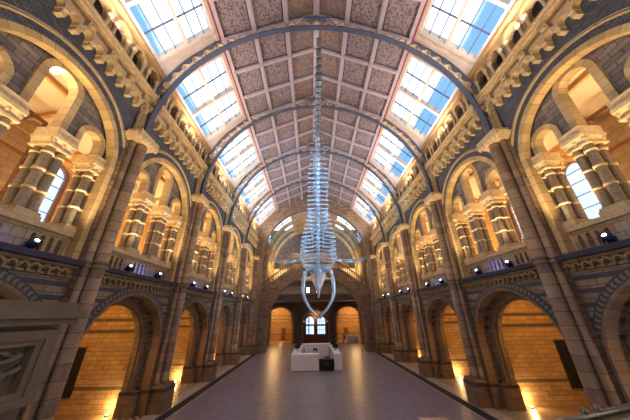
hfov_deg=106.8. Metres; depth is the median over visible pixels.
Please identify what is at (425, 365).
pier
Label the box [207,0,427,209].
ceiling
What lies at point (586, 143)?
column
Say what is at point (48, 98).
ceiling
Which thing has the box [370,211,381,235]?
arcade
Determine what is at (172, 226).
column
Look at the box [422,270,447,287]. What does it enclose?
parapet
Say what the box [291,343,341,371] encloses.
reception desk
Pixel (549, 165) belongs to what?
column
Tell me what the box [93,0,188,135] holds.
wall
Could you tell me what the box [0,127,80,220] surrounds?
column
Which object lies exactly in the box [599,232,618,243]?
spotlight
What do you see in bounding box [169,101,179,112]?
hood
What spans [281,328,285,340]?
door
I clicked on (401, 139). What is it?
roof truss
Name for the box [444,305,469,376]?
wall
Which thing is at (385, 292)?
parapet
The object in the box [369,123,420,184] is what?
window
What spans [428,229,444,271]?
column
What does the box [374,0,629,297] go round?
wall
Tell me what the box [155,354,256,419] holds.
trim
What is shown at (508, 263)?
spotlight
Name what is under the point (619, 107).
column
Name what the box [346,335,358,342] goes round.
countertop
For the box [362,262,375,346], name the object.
wall
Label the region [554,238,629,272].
string course
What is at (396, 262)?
column
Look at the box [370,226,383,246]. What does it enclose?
frieze
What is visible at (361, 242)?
ceiling
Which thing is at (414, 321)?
wall
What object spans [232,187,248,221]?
arcade
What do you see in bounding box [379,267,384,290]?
column
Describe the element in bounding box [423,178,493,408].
pier
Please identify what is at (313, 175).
roof truss
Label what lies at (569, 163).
window
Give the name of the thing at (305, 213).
ceiling
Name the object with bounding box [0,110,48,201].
screen
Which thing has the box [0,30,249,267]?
wall
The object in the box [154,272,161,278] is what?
spotlight
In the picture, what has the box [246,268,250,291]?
column
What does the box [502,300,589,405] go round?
wall
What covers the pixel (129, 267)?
spotlight
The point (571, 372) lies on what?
panel
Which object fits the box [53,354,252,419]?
floor
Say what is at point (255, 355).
trim
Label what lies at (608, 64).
wall
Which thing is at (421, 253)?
column
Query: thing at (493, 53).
arch
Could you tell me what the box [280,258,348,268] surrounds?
wall
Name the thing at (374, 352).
trim
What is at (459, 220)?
column
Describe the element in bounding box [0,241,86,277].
string course
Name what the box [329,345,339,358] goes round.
countertop
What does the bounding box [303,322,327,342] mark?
trim
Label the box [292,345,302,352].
countertop
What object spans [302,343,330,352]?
countertop
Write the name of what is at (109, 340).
wall
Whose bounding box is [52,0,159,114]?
frieze
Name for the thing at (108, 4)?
arch
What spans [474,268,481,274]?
spotlight
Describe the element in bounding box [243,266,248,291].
column
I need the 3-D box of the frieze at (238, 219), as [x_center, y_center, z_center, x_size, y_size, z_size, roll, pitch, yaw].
[-8.102,1.155,25.058,0.475,1.220,5.970,0,-24,-1]
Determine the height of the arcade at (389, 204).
1.800 m
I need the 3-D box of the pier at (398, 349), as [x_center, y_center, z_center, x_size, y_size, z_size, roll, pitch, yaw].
[8.095,8.687,25.120,0.840,12.830,1.320,0,-24,-1]
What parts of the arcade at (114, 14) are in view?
gilded rail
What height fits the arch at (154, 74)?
0.430 m
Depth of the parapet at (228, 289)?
22.84 m
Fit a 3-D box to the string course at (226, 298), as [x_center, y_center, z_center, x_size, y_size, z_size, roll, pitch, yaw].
[-8.068,8.287,21.861,0.345,0.550,5.115,0,-24,-1]
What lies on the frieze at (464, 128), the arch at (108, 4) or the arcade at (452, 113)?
the arcade at (452, 113)
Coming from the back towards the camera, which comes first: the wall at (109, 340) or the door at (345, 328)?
the door at (345, 328)
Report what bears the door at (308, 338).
in the wall at (290, 250)
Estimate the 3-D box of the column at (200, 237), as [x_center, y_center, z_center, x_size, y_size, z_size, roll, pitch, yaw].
[-8.747,3.056,16.803,0.840,3.018,0.760,0,-24,-1]
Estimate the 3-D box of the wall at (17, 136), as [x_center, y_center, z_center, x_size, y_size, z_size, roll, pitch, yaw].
[-13.461,1.725,16.278,0.520,7.100,33.370,0,-24,-1]
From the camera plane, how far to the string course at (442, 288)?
16.42 m
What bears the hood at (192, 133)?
attached to the arcade at (180, 113)
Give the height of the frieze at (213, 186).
1.220 m
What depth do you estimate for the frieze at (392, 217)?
25.05 m
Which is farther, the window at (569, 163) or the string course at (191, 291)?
the string course at (191, 291)
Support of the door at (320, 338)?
in the wall at (290, 250)
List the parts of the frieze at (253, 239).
cornice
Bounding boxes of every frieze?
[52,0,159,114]
[147,104,207,180]
[201,171,233,213]
[229,206,248,233]
[245,227,258,247]
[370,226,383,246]
[381,205,401,232]
[397,170,430,212]
[424,104,487,179]
[475,0,584,114]
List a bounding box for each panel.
[61,346,87,397]
[553,339,582,387]
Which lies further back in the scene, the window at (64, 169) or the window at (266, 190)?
the window at (266, 190)
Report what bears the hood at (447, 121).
attached to the arcade at (452, 113)
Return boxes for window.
[38,165,68,222]
[120,0,219,73]
[165,46,245,146]
[210,123,260,185]
[234,164,269,209]
[249,193,276,226]
[268,217,294,252]
[333,216,360,250]
[352,191,379,225]
[359,165,395,209]
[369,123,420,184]
[385,46,467,146]
[414,0,515,73]
[507,199,521,242]
[562,161,599,209]
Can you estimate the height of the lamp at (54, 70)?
0.220 m
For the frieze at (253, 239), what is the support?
attached to the wall at (34, 21)
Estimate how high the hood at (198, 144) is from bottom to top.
0.430 m
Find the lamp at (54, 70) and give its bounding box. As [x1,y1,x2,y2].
[51,68,57,73]
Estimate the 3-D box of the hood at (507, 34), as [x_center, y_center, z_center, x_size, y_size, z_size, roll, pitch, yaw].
[8.471,-7.758,10.139,0.240,0.430,0.860,0,-24,-1]
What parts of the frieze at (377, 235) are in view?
cornice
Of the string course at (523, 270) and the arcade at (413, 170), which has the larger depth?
the arcade at (413, 170)
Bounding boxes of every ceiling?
[26,69,206,232]
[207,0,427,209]
[263,240,366,269]
[291,211,336,235]
[400,68,609,244]
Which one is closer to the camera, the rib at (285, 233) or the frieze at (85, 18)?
the frieze at (85, 18)
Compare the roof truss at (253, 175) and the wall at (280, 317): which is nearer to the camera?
the roof truss at (253, 175)
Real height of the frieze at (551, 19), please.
1.220 m
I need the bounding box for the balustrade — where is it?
[261,262,368,290]
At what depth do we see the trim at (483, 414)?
13.32 m
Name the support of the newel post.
on the floor at (368, 386)
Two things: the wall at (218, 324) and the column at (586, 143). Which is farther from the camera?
the wall at (218, 324)
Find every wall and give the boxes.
[0,0,254,299]
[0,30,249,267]
[0,116,165,256]
[0,257,248,418]
[55,305,133,414]
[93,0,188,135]
[169,310,189,380]
[214,324,218,359]
[256,264,266,347]
[270,230,363,343]
[270,308,292,340]
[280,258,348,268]
[307,311,326,319]
[336,307,359,339]
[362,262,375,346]
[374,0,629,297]
[380,34,629,266]
[382,253,629,410]
[413,312,420,356]
[435,109,629,264]
[436,1,542,147]
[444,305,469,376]
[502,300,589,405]
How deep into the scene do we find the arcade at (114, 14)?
10.22 m
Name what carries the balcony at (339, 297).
attached to the wall at (290, 250)
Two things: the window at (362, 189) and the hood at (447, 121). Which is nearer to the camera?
the hood at (447, 121)
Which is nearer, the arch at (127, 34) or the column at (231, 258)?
the arch at (127, 34)
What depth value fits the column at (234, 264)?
24.86 m
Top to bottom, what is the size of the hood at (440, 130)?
0.430 m
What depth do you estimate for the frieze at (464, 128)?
13.89 m
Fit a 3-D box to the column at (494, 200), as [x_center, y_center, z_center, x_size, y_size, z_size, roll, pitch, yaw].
[9.166,0.475,11.600,0.840,3.018,0.760,0,-24,-1]
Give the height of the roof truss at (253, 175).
9.480 m
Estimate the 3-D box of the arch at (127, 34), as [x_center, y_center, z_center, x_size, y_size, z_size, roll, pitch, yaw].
[-8.087,-7.628,9.912,0.240,0.430,0.860,0,-24,-1]
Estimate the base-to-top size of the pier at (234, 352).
12.830 m
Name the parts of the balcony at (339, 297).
rail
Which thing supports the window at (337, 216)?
attached to the ceiling at (361, 242)
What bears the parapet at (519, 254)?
on the wall at (488, 304)
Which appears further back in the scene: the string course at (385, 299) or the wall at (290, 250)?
the wall at (290, 250)
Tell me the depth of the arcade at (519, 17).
10.40 m
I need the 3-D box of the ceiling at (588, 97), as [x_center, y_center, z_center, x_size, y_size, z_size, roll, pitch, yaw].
[11.476,-2.031,18.214,5.100,1.500,33.370,0,-24,-1]
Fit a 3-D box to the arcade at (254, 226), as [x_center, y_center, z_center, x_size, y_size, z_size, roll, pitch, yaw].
[-8.360,2.219,31.121,0.520,1.800,5.970,0,-24,-1]
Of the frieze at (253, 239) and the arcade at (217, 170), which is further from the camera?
the frieze at (253, 239)
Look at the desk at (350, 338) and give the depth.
37.83 m
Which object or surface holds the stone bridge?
on the floor at (368, 386)
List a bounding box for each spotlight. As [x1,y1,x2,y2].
[23,237,42,249]
[124,264,133,271]
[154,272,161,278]
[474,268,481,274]
[504,259,513,267]
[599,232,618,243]
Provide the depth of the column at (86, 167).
8.48 m
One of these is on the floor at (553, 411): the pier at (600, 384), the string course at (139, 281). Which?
the pier at (600, 384)
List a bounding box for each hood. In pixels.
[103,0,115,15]
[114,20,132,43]
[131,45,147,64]
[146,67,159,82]
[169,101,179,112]
[178,115,187,125]
[188,127,194,136]
[195,137,201,146]
[201,147,207,154]
[424,146,430,153]
[430,136,436,145]
[437,126,444,135]
[444,114,453,125]
[453,100,463,112]
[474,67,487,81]
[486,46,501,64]
[501,21,520,44]
[519,0,533,18]
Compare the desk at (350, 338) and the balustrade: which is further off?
the desk at (350, 338)
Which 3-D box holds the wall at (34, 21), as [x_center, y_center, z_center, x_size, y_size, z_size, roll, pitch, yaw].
[-8.410,1.880,18.189,0.470,8.150,29.850,0,-24,-1]
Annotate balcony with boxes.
[274,268,355,281]
[274,293,355,302]
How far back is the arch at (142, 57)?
10.92 m
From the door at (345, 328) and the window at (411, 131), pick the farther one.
the door at (345, 328)
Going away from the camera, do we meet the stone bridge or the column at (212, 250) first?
the column at (212, 250)
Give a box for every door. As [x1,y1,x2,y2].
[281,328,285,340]
[304,315,315,342]
[316,314,326,342]
[343,327,347,339]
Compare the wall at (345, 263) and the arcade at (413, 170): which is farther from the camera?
the wall at (345, 263)
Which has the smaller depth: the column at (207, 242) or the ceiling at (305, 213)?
the column at (207, 242)
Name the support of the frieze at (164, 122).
attached to the wall at (34, 21)
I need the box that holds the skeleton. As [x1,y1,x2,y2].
[269,38,368,318]
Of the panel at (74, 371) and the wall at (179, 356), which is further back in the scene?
the wall at (179, 356)
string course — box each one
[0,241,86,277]
[101,267,178,292]
[185,285,216,299]
[222,294,238,302]
[242,299,251,304]
[378,296,389,303]
[393,291,411,300]
[416,282,450,296]
[457,262,539,289]
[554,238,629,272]
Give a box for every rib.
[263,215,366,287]
[266,222,362,284]
[267,227,363,345]
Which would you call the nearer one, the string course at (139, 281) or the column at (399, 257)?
the string course at (139, 281)
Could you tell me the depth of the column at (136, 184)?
10.73 m
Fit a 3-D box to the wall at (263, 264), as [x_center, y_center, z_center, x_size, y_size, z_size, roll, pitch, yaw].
[-8.656,13.047,36.327,0.500,14.500,10.870,0,-24,-1]
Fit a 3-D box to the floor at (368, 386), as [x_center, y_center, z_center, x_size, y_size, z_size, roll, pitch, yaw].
[0.240,13.036,18.473,28.000,0.300,56.370,0,-24,-1]
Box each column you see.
[0,83,31,137]
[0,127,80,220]
[47,154,105,232]
[114,183,137,246]
[117,192,155,254]
[140,205,172,261]
[158,215,181,265]
[190,231,203,274]
[195,237,211,277]
[205,243,216,279]
[224,255,234,286]
[230,258,237,287]
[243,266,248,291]
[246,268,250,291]
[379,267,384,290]
[381,265,387,289]
[393,256,401,285]
[396,253,406,283]
[401,250,408,281]
[414,241,428,277]
[420,235,437,274]
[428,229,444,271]
[451,213,476,262]
[462,203,496,257]
[479,189,520,250]
[498,180,524,242]
[531,152,590,228]
[557,125,629,215]
[606,88,629,126]
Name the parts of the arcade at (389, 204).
gilded rail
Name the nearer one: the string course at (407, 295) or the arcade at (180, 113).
the arcade at (180, 113)
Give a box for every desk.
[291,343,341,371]
[342,333,358,342]
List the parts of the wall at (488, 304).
arch moulding, arch moulding, arch moulding, arch moulding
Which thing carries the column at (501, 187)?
on the parapet at (519, 254)
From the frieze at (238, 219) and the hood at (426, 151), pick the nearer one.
the hood at (426, 151)
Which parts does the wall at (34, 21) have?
label mould, label mould, label mould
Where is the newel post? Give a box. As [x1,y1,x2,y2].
[418,417,448,419]
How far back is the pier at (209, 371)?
18.50 m
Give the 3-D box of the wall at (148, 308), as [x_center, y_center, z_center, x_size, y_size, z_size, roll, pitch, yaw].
[-8.615,8.317,15.303,1.280,5.949,29.850,0,-24,-1]
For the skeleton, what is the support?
hanging from the cable
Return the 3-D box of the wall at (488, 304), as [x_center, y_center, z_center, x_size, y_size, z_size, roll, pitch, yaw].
[9.103,8.177,15.546,1.280,5.949,29.850,0,-24,-1]
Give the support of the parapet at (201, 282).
on the wall at (148, 308)
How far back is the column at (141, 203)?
11.23 m
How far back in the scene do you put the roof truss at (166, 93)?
13.07 m
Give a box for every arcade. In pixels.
[90,0,165,91]
[157,76,210,161]
[206,149,233,198]
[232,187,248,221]
[247,212,258,236]
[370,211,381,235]
[380,187,398,219]
[396,148,425,197]
[421,75,476,161]
[468,0,547,91]
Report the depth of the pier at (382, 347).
29.87 m
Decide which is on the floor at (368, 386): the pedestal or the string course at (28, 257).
the pedestal
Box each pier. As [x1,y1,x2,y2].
[16,112,158,419]
[145,180,209,414]
[201,214,234,381]
[229,234,249,364]
[246,248,259,354]
[370,246,385,352]
[380,233,404,361]
[397,212,434,377]
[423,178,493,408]
[476,111,626,409]
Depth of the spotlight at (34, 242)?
6.66 m
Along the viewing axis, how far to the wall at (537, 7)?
10.78 m
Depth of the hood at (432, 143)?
16.64 m
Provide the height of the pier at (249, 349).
12.830 m
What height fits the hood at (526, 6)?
0.430 m
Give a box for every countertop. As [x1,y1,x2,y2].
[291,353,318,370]
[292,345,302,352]
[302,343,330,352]
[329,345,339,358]
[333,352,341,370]
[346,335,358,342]
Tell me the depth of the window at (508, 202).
16.25 m
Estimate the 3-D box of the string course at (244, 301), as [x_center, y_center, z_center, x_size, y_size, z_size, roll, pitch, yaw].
[-8.123,10.727,27.309,0.345,0.550,5.115,0,-24,-1]
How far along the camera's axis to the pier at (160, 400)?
12.86 m
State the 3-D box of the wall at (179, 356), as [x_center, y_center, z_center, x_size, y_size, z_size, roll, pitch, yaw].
[-11.280,9.703,17.888,4.000,5.600,0.470,0,-24,-1]
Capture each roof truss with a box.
[144,16,490,133]
[200,98,432,193]
[228,144,402,224]
[245,174,384,242]
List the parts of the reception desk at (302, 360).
cabinet door, cabinet door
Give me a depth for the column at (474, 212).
12.91 m
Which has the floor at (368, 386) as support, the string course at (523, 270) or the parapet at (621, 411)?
the parapet at (621, 411)
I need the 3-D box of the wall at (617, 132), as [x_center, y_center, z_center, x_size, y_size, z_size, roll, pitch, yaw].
[13.816,1.510,16.651,0.520,7.100,33.370,0,-24,-1]
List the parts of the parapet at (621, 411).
knob, knob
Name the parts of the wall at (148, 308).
arch moulding, arch moulding, arch moulding, arch moulding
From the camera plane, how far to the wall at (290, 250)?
41.31 m
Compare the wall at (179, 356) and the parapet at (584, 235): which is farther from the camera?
the wall at (179, 356)
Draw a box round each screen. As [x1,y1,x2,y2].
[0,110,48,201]
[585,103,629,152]
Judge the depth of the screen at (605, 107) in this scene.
10.03 m
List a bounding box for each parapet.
[0,208,74,255]
[108,247,170,279]
[188,273,210,289]
[223,285,233,294]
[382,289,388,296]
[398,282,409,293]
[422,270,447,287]
[465,242,531,276]
[551,402,629,419]
[565,206,629,250]
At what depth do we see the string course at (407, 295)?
22.18 m
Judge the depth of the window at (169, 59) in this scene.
12.19 m
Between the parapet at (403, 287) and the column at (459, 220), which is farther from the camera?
the parapet at (403, 287)
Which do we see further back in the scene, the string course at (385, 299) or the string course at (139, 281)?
the string course at (385, 299)
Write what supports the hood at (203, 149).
attached to the arcade at (180, 113)
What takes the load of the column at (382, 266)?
on the parapet at (385, 292)
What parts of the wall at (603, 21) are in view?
label mould, label mould, label mould, label mould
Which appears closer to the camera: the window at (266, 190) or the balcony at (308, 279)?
the window at (266, 190)
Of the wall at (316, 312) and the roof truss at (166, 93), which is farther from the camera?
the wall at (316, 312)
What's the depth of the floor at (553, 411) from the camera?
11.04 m
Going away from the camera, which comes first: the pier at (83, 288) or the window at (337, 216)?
the pier at (83, 288)
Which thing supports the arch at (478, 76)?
attached to the arcade at (519, 17)
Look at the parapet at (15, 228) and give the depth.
6.88 m
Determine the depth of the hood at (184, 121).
14.58 m
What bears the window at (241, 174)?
attached to the arcade at (217, 170)
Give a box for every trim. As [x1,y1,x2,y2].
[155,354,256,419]
[165,355,255,419]
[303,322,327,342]
[374,352,486,419]
[375,352,497,419]
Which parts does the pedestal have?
panel frame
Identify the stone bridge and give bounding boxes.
[256,269,375,352]
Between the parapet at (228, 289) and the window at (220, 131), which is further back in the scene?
the parapet at (228, 289)
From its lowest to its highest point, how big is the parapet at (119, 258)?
0.930 m
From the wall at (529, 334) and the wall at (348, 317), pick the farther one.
the wall at (348, 317)
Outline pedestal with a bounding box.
[0,299,87,419]
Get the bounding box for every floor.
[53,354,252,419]
[167,339,483,419]
[379,352,591,419]
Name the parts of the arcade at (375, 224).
gilded rail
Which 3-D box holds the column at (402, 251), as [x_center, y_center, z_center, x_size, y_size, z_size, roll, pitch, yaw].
[9.055,5.356,22.496,0.840,3.018,0.760,0,-24,-1]
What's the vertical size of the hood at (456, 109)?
0.430 m
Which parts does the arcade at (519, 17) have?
gilded rail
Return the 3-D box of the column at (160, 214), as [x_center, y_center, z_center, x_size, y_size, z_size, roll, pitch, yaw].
[-8.706,1.253,12.779,0.840,3.018,0.760,0,-24,-1]
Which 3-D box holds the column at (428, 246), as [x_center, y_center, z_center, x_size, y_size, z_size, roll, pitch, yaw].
[9.096,3.553,18.472,0.840,3.018,0.760,0,-24,-1]
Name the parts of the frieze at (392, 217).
cornice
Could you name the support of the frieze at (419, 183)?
attached to the wall at (603, 21)
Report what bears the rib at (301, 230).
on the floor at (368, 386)
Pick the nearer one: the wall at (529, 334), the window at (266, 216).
the wall at (529, 334)

